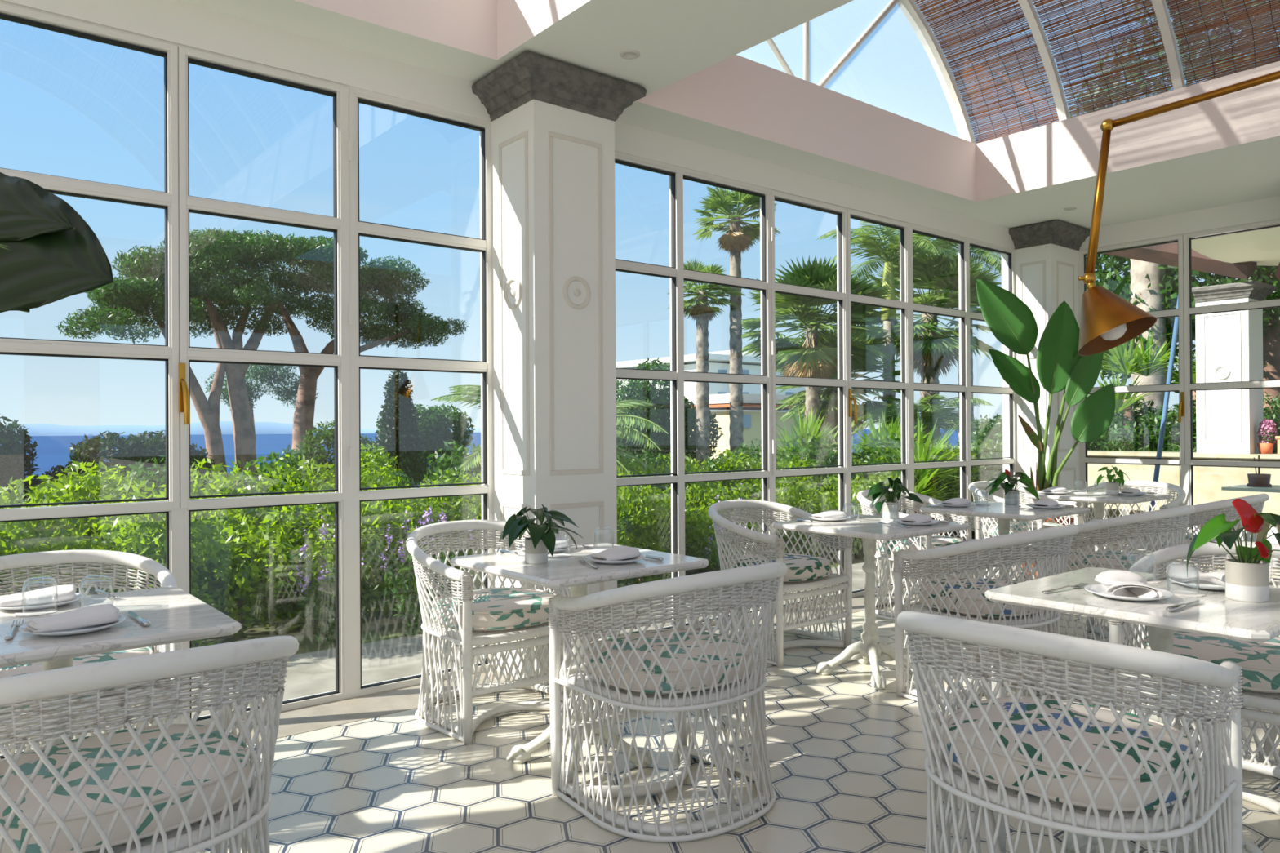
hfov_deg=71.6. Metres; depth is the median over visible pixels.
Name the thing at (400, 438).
bush
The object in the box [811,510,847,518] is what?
napkin
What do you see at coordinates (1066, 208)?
recessed light
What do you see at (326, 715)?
trim
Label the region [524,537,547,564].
pot
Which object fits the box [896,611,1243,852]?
rattan armchair
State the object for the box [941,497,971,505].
napkin
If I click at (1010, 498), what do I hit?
pot
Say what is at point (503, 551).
knife
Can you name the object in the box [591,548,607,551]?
coaster
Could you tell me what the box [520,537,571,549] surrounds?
napkin
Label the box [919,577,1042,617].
cushion
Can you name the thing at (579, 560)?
fork
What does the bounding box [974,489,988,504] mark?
drinking glass
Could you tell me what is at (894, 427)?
yucca
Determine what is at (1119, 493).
plate
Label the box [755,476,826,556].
shrub
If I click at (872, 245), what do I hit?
royal palm
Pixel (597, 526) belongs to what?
drinking glass
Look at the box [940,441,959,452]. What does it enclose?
shrub
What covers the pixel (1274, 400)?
shrub
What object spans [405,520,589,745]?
rattan armchair
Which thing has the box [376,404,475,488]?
tree
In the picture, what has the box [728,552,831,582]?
cushion
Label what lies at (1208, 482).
wall
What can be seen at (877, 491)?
anthurium
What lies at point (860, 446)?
shrub
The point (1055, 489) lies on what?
napkin
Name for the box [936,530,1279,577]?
terrace
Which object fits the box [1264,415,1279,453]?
shrub
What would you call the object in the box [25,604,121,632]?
napkin
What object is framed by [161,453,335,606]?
shrub
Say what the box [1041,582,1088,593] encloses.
fork
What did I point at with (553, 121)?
column
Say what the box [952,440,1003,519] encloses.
shrub
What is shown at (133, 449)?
bush
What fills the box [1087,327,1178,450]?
yucca
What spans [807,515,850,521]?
plate
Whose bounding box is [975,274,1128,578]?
potted strelitzia
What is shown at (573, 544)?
fork
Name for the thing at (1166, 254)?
pergola beam
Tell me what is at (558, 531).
drinking glass
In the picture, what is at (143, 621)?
knife
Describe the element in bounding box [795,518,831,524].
knife
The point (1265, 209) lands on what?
wall
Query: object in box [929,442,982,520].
shrub
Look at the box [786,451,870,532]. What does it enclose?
shrub
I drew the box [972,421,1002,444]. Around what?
shrub
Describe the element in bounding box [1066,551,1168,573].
cushion
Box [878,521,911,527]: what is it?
fork
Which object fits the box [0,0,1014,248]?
wall
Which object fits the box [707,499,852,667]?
rattan armchair
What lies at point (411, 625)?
flowering plant
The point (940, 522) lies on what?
knife
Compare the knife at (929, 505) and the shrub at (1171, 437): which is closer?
the knife at (929, 505)
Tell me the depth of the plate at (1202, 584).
2.57 m
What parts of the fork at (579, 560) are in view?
handle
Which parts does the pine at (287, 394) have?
crown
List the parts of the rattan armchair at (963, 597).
post, rail, rail, post, rail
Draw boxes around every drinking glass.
[21,576,57,613]
[79,573,114,608]
[548,530,569,555]
[593,526,613,550]
[881,502,897,519]
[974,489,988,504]
[1126,549,1155,580]
[1166,560,1199,593]
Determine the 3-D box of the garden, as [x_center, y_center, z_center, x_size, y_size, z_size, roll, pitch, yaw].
[-8.182,32.513,73.257,320.000,61.970,115.880,0,0,-39]
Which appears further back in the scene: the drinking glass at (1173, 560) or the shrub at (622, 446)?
the shrub at (622, 446)
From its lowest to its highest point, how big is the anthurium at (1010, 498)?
0.213 m
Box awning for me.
[1191,226,1279,266]
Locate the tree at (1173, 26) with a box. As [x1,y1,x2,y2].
[1069,0,1279,118]
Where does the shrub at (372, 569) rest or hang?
on the garden
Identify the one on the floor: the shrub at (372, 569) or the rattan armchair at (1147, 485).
the rattan armchair at (1147, 485)
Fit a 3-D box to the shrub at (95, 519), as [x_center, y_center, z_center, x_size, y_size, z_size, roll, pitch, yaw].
[-3.238,0.951,6.164,1.139,1.035,1.250,0,0,1]
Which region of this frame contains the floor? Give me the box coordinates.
[195,577,1279,852]
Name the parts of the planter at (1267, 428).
pot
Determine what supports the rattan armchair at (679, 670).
on the floor
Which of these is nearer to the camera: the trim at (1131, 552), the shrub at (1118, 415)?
the trim at (1131, 552)
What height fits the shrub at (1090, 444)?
1.354 m
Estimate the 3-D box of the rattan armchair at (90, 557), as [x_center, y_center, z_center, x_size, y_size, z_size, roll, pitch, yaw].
[-1.889,0.839,2.878,0.705,0.802,0.678,0,0,-41]
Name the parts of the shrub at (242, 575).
stem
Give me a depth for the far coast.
8883.94 m
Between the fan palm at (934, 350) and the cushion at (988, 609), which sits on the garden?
the fan palm at (934, 350)
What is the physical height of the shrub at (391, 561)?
0.932 m
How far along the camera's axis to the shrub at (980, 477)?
12.03 m
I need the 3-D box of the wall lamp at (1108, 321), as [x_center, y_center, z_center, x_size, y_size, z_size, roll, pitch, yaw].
[1.994,0.033,2.725,0.522,2.368,1.128,0,0,-39]
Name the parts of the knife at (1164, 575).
handle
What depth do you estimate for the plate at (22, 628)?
2.06 m
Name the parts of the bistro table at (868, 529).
leg, leg, leg, leg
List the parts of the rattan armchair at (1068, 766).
post, rail, rail, post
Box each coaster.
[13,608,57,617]
[547,553,570,557]
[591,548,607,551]
[842,520,861,522]
[880,519,893,521]
[1004,505,1020,506]
[1146,579,1161,583]
[1171,590,1205,596]
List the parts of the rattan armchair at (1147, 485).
post, rail, rail, rail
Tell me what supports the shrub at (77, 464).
on the garden
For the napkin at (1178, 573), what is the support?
on the plate at (1202, 584)
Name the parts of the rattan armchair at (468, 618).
post, rail, rail, rail, rail, post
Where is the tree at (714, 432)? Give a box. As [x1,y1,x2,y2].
[622,386,724,470]
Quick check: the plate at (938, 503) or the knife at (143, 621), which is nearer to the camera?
the knife at (143, 621)
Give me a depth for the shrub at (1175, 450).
11.42 m
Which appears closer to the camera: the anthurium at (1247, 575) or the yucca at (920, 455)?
the anthurium at (1247, 575)
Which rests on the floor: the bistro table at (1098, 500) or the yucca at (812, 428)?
the bistro table at (1098, 500)
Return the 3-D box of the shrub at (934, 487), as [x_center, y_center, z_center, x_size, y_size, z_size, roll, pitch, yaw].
[3.449,0.829,11.459,1.159,1.229,1.290,0,0,-21]
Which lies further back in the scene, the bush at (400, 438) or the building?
the building
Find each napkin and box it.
[0,584,76,607]
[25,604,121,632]
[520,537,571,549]
[590,546,640,560]
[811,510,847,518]
[900,513,932,523]
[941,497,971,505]
[1033,499,1057,506]
[1042,486,1067,492]
[1094,569,1163,599]
[1120,487,1140,493]
[1165,562,1225,586]
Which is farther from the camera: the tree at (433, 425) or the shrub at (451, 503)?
the tree at (433, 425)
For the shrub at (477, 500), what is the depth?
7.56 m
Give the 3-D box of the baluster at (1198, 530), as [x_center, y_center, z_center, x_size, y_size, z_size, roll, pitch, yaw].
[6.551,1.295,10.472,0.144,0.560,0.142,0,0,-39]
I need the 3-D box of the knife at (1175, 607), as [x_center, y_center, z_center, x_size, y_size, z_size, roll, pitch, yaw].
[1.418,0.462,2.304,0.222,0.013,0.019,0,0,-38]
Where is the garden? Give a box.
[191,517,996,654]
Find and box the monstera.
[0,172,114,312]
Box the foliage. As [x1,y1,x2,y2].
[1086,253,1279,413]
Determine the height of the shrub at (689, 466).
1.152 m
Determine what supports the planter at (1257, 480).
on the table at (1275, 488)
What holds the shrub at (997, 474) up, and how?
on the garden
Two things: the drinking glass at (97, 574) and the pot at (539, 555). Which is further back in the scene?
the pot at (539, 555)
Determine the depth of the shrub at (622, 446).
11.34 m
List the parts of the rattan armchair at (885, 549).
rail, post, post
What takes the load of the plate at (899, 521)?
on the bistro table at (868, 529)
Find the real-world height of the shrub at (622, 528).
0.912 m
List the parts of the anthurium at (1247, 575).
stem, stem, stem, stem, flower stem, stem, flower stem, stem, stem, stem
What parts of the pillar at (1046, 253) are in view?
moulding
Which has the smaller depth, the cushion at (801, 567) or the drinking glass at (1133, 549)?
the drinking glass at (1133, 549)
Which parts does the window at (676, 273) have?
sash, handle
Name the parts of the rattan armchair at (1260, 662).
post, rail, rail, rail, rail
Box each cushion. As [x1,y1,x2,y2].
[0,647,150,708]
[0,725,250,852]
[432,586,555,631]
[585,629,752,694]
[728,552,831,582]
[876,534,961,553]
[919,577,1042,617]
[943,696,1196,811]
[986,520,1063,536]
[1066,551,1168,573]
[1143,630,1279,693]
[1146,533,1237,557]
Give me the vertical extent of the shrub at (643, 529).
1.035 m
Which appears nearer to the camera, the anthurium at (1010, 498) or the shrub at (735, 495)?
the anthurium at (1010, 498)
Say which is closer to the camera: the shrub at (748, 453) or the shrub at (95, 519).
the shrub at (95, 519)
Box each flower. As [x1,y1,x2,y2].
[1004,469,1011,475]
[1231,498,1263,533]
[1254,541,1270,558]
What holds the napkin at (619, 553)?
on the plate at (640, 557)
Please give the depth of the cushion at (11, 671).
2.77 m
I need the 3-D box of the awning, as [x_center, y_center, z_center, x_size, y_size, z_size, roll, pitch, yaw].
[7.805,-1.883,7.666,5.001,0.246,4.849,0,0,-39]
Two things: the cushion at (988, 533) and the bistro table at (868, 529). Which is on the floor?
the bistro table at (868, 529)
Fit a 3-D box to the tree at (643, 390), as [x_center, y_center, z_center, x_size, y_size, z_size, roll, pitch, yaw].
[0.016,1.024,19.383,3.453,5.116,1.662,0,0,-39]
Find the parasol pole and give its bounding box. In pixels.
[1149,297,1178,511]
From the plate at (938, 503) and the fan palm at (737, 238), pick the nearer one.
the plate at (938, 503)
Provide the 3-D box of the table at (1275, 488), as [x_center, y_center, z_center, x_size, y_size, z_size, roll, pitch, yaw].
[6.215,1.105,8.357,0.700,1.050,1.070,0,0,-39]
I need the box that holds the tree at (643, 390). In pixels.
[616,357,696,468]
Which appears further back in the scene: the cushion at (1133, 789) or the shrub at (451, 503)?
the shrub at (451, 503)
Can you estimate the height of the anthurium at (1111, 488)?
0.203 m
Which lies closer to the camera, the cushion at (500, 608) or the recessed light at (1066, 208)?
the cushion at (500, 608)
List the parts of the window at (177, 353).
sash, handle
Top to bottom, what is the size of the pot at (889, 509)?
0.086 m
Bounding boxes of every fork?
[4,618,23,639]
[93,589,119,598]
[573,544,596,547]
[576,557,598,568]
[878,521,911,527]
[1014,506,1047,511]
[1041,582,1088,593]
[1102,493,1133,497]
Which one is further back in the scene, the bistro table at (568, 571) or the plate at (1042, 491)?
the plate at (1042, 491)
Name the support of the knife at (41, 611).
on the bistro table at (175, 615)
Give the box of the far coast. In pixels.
[3,421,480,435]
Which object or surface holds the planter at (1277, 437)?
on the wall at (1208, 482)
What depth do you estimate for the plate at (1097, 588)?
2.42 m
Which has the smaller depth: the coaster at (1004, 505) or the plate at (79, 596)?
the plate at (79, 596)
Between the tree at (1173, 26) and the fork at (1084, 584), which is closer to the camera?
the fork at (1084, 584)
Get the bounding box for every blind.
[914,0,1059,143]
[1031,0,1173,117]
[1164,0,1279,86]
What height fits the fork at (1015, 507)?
0.011 m
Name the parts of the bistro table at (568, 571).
leg, leg, leg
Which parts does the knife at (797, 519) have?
handle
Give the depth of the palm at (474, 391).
8.63 m
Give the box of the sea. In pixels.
[0,428,988,488]
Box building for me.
[616,350,853,463]
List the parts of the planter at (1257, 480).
stem, pot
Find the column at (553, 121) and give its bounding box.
[471,50,646,684]
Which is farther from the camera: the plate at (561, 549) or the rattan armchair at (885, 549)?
the rattan armchair at (885, 549)
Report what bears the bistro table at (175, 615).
on the floor
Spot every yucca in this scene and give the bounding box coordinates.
[756,404,862,466]
[851,409,938,462]
[865,413,975,534]
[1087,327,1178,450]
[1155,341,1269,450]
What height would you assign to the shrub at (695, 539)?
0.747 m
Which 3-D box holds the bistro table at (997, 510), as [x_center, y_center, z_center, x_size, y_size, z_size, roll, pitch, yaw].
[2.128,0.851,5.186,0.700,0.753,0.700,0,0,-39]
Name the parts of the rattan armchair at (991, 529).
rail, post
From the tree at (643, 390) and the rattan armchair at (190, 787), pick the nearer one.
the rattan armchair at (190, 787)
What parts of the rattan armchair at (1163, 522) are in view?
post, post, rail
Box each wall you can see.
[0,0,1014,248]
[1079,195,1279,249]
[1087,450,1279,515]
[1088,507,1279,563]
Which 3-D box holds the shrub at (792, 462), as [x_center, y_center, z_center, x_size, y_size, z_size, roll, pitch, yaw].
[1.722,0.884,10.465,1.167,1.112,1.048,0,0,-22]
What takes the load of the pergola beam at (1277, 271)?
attached to the pillar at (1229, 344)
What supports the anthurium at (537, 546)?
on the bistro table at (568, 571)
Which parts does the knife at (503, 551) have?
handle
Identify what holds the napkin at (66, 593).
on the plate at (79, 596)
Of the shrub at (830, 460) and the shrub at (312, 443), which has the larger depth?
the shrub at (312, 443)
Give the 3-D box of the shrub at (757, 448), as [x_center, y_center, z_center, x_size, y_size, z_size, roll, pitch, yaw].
[1.831,0.938,14.060,1.708,1.503,1.501,0,0,6]
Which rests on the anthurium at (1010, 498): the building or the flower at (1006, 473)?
the flower at (1006, 473)
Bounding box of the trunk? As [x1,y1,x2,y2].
[1129,258,1167,415]
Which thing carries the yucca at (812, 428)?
on the ground
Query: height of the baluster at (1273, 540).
0.560 m
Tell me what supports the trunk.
on the ground
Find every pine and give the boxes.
[55,226,469,490]
[204,364,318,445]
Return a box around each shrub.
[0,475,107,595]
[16,459,140,582]
[22,460,147,568]
[65,490,232,609]
[80,477,227,651]
[84,454,237,538]
[140,508,309,639]
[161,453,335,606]
[205,444,326,546]
[248,442,402,540]
[253,478,424,634]
[267,459,412,604]
[287,420,376,480]
[360,467,481,622]
[364,439,481,528]
[373,497,481,595]
[443,502,481,584]
[457,471,481,575]
[616,444,654,488]
[616,465,629,497]
[616,471,697,584]
[616,486,637,587]
[617,477,671,540]
[618,456,714,554]
[626,448,671,475]
[653,453,722,484]
[654,500,728,572]
[661,448,761,553]
[684,479,785,561]
[702,439,795,478]
[720,471,795,531]
[728,449,761,471]
[749,453,823,538]
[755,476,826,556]
[776,433,924,538]
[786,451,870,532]
[806,483,880,559]
[820,471,901,546]
[823,461,891,488]
[851,438,949,499]
[852,431,946,497]
[869,443,956,519]
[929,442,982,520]
[939,468,995,520]
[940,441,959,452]
[944,430,1003,537]
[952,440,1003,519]
[957,413,1002,452]
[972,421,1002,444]
[988,434,1002,447]
[1087,413,1143,450]
[1087,436,1128,451]
[1094,417,1195,452]
[1100,395,1177,451]
[1137,395,1196,452]
[1163,441,1196,452]
[1192,391,1279,447]
[1263,398,1279,453]
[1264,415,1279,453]
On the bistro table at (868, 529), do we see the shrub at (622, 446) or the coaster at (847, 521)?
the coaster at (847, 521)
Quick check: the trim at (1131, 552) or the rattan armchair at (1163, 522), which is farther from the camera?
the trim at (1131, 552)
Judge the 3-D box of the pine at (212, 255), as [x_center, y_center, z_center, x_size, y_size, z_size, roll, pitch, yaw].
[-11.860,-1.212,29.140,11.787,10.224,7.526,0,0,-39]
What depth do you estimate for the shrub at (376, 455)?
9.96 m
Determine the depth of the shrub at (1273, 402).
11.14 m
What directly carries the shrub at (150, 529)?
on the garden
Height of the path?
0.048 m
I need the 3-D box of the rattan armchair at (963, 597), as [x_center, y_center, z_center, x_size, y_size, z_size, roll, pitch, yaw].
[1.582,0.823,3.991,0.705,0.802,0.678,0,0,-39]
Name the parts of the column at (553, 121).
moulding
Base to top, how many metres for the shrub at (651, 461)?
1.388 m
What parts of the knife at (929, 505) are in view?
handle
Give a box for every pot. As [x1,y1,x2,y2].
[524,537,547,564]
[882,501,898,519]
[1004,489,1019,504]
[1017,515,1074,578]
[1105,482,1119,495]
[1225,558,1269,602]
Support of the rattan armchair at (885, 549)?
on the floor
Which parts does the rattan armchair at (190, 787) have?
rail, post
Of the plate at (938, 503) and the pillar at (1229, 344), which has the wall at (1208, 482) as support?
the pillar at (1229, 344)
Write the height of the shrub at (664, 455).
1.360 m
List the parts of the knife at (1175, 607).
handle, blade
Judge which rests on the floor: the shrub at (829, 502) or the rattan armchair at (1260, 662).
the rattan armchair at (1260, 662)
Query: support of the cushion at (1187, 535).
on the rattan armchair at (1211, 509)
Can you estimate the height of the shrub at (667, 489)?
1.000 m
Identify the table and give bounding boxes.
[0,586,241,746]
[450,542,708,783]
[772,514,969,690]
[920,501,1089,630]
[984,567,1279,852]
[1026,489,1172,551]
[1221,484,1279,493]
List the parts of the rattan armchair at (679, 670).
post, rail, rail, rail, rail, post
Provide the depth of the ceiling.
5.48 m
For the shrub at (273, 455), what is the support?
on the garden
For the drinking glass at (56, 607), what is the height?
0.088 m
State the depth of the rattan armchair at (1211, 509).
5.38 m
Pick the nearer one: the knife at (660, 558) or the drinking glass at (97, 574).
the drinking glass at (97, 574)
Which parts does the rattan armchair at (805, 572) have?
rail, post, rail, rail, rail, post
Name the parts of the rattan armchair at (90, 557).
rail, rail, rail, post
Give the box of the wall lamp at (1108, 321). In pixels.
[1077,70,1279,355]
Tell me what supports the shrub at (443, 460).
on the garden
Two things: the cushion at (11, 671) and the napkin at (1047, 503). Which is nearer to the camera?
the cushion at (11, 671)
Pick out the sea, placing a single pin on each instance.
(51, 451)
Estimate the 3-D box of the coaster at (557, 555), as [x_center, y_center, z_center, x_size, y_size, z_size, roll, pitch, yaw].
[-0.303,0.480,3.306,0.095,0.002,0.095,0,0,-43]
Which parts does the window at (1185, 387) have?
sash, handle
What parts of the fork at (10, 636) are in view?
handle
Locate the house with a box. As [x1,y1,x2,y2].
[684,393,832,466]
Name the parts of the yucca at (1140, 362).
stem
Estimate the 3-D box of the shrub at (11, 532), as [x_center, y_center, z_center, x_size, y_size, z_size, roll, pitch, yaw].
[-3.403,0.831,4.754,1.084,1.150,1.207,0,0,6]
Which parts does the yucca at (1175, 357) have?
stem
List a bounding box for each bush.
[31,429,217,495]
[369,369,430,506]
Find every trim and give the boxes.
[230,564,1022,745]
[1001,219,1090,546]
[1130,551,1279,574]
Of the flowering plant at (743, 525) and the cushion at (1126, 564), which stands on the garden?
the flowering plant at (743, 525)
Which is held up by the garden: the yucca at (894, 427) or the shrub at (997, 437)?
the shrub at (997, 437)
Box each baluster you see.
[1102,508,1107,519]
[1120,509,1128,551]
[1193,525,1200,534]
[1266,524,1279,566]
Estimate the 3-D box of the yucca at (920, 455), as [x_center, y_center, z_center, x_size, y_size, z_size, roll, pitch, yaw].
[3.320,1.212,10.960,2.049,2.847,1.836,0,0,-39]
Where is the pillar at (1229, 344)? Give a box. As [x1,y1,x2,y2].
[1191,280,1277,453]
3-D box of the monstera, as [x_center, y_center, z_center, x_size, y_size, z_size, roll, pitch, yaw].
[-1.197,0.422,0.895,1.140,1.616,0.767,0,0,-39]
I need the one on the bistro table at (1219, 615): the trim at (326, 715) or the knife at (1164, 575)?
the knife at (1164, 575)
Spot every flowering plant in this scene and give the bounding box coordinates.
[292,515,368,647]
[373,510,447,636]
[415,502,475,598]
[705,483,748,570]
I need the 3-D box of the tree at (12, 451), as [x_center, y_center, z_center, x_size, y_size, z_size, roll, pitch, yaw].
[-12.119,1.863,15.917,2.478,4.356,1.663,0,0,-39]
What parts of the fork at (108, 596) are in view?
handle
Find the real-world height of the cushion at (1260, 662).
0.097 m
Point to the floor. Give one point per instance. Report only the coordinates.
(846, 756)
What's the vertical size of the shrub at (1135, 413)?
1.281 m
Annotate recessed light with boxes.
[619,48,639,58]
[1063,207,1076,210]
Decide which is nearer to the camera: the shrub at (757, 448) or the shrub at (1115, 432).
the shrub at (1115, 432)
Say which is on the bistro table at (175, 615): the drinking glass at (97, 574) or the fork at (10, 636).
the fork at (10, 636)
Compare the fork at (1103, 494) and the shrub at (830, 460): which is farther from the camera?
the shrub at (830, 460)
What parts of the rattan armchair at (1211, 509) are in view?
post, rail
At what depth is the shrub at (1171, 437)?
11.93 m
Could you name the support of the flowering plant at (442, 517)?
on the garden
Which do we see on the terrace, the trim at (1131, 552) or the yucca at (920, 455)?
the trim at (1131, 552)
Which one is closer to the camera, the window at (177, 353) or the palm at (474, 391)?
the window at (177, 353)
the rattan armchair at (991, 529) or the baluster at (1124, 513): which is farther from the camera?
the baluster at (1124, 513)
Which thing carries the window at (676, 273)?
attached to the wall at (174, 21)
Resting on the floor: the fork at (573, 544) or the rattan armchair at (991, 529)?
the rattan armchair at (991, 529)
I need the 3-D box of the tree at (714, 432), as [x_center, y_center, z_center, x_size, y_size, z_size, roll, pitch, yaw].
[0.380,1.268,22.265,4.257,4.642,2.070,0,0,-39]
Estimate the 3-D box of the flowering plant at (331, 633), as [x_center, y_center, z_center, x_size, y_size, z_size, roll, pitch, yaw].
[-1.849,0.911,5.235,0.400,0.810,0.371,0,0,-39]
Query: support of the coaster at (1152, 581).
on the bistro table at (1219, 615)
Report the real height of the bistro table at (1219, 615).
0.753 m
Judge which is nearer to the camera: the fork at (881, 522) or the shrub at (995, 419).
the fork at (881, 522)
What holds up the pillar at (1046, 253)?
attached to the wall at (1265, 209)
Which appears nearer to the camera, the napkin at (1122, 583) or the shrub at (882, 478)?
the napkin at (1122, 583)
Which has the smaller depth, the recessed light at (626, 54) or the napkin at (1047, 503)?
the recessed light at (626, 54)
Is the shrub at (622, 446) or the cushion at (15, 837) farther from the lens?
the shrub at (622, 446)
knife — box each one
[127,610,151,626]
[499,549,524,555]
[645,555,663,560]
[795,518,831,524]
[928,504,960,508]
[939,520,950,524]
[1146,573,1168,580]
[1165,600,1204,612]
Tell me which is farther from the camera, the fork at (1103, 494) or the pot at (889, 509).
the fork at (1103, 494)
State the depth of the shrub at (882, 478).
9.28 m
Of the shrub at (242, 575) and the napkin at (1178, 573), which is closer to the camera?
the napkin at (1178, 573)
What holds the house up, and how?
on the garden
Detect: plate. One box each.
[0,592,84,610]
[18,613,126,635]
[517,544,573,552]
[584,553,645,564]
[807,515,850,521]
[893,518,939,525]
[936,502,975,506]
[1025,503,1066,509]
[1037,490,1071,494]
[1084,583,1174,601]
[1118,491,1147,495]
[1168,577,1225,591]
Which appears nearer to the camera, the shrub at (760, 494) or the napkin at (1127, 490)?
the napkin at (1127, 490)
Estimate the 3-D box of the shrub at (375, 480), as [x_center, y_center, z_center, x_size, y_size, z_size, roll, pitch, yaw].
[-2.375,0.871,7.148,1.007,1.190,1.276,0,0,34]
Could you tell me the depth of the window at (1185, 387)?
7.27 m
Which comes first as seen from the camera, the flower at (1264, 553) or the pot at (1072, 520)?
the flower at (1264, 553)
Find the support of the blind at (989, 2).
attached to the window at (909, 8)
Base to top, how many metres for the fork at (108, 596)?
0.011 m
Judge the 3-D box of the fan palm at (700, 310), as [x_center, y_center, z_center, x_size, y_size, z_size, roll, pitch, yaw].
[1.346,-0.761,19.159,1.816,5.666,1.775,0,0,-39]
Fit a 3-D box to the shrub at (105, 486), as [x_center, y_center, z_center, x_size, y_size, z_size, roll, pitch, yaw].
[-3.813,0.849,5.784,1.060,1.254,1.343,0,0,21]
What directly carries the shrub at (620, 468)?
on the garden
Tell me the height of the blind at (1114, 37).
1.349 m
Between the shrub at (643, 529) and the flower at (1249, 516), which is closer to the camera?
the flower at (1249, 516)
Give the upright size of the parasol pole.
2.694 m
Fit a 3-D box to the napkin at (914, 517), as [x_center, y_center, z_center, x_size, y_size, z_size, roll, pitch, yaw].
[1.343,0.449,4.313,0.105,0.037,0.178,0,0,42]
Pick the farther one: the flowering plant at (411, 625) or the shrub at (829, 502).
the shrub at (829, 502)
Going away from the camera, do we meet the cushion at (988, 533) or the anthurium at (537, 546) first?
the anthurium at (537, 546)
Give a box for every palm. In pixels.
[431,384,668,478]
[666,257,745,471]
[692,185,781,453]
[741,253,893,436]
[775,323,916,451]
[816,220,970,426]
[851,394,994,452]
[856,244,1001,447]
[875,226,1001,446]
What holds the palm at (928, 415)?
on the garden
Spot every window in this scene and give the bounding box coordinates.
[0,0,494,760]
[614,151,1016,629]
[765,0,1186,143]
[1077,218,1279,585]
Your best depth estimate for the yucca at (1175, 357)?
11.96 m
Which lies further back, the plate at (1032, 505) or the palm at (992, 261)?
the palm at (992, 261)
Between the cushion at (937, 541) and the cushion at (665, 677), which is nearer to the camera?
the cushion at (665, 677)
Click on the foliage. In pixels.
(1266, 274)
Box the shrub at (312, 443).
[287,420,376,480]
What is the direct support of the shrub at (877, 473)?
on the garden
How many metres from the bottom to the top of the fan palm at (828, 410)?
4.819 m
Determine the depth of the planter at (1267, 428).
9.88 m
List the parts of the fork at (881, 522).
handle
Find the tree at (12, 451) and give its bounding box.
[0,415,41,503]
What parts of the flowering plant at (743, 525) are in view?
stem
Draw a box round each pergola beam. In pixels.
[1102,241,1257,279]
[1275,262,1279,280]
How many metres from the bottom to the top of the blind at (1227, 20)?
1.347 m
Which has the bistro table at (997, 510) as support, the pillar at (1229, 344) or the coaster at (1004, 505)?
the coaster at (1004, 505)
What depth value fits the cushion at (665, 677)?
2.78 m
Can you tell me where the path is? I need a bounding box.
[0,559,942,755]
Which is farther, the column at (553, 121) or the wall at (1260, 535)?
the wall at (1260, 535)
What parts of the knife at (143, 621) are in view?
blade, handle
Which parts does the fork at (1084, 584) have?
handle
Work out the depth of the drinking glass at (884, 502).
4.52 m
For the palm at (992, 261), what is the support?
on the garden
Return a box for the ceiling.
[175,0,1279,229]
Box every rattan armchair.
[0,549,182,761]
[0,635,298,852]
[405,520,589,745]
[547,562,787,842]
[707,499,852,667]
[856,488,981,620]
[893,524,1079,710]
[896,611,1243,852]
[968,480,1080,582]
[1039,505,1195,647]
[1073,480,1186,552]
[1107,541,1279,815]
[1131,493,1269,572]
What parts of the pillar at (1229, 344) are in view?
moulding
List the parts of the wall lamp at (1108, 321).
arm, bulb, lamp shade, arm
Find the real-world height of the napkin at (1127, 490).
0.037 m
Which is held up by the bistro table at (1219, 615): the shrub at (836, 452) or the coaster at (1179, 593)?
the coaster at (1179, 593)
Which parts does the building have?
cornice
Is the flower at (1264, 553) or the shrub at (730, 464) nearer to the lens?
the flower at (1264, 553)
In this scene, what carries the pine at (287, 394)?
on the garden
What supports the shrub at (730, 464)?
on the garden
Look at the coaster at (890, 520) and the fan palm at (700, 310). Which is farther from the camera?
the fan palm at (700, 310)
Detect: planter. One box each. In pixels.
[1246,455,1271,487]
[1256,418,1277,453]
[1275,425,1279,454]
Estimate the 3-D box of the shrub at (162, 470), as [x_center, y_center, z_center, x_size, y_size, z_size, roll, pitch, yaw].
[-4.604,0.983,8.515,1.638,1.441,1.440,0,0,-32]
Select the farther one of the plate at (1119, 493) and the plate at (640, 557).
the plate at (1119, 493)
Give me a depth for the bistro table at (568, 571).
3.13 m
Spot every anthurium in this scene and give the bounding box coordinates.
[498,503,583,564]
[866,476,923,519]
[983,469,1039,504]
[1096,466,1130,495]
[1186,498,1279,602]
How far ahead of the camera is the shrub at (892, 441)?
11.62 m
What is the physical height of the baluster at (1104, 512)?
0.560 m
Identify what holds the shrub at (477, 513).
on the garden
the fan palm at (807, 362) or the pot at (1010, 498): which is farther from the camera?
the fan palm at (807, 362)

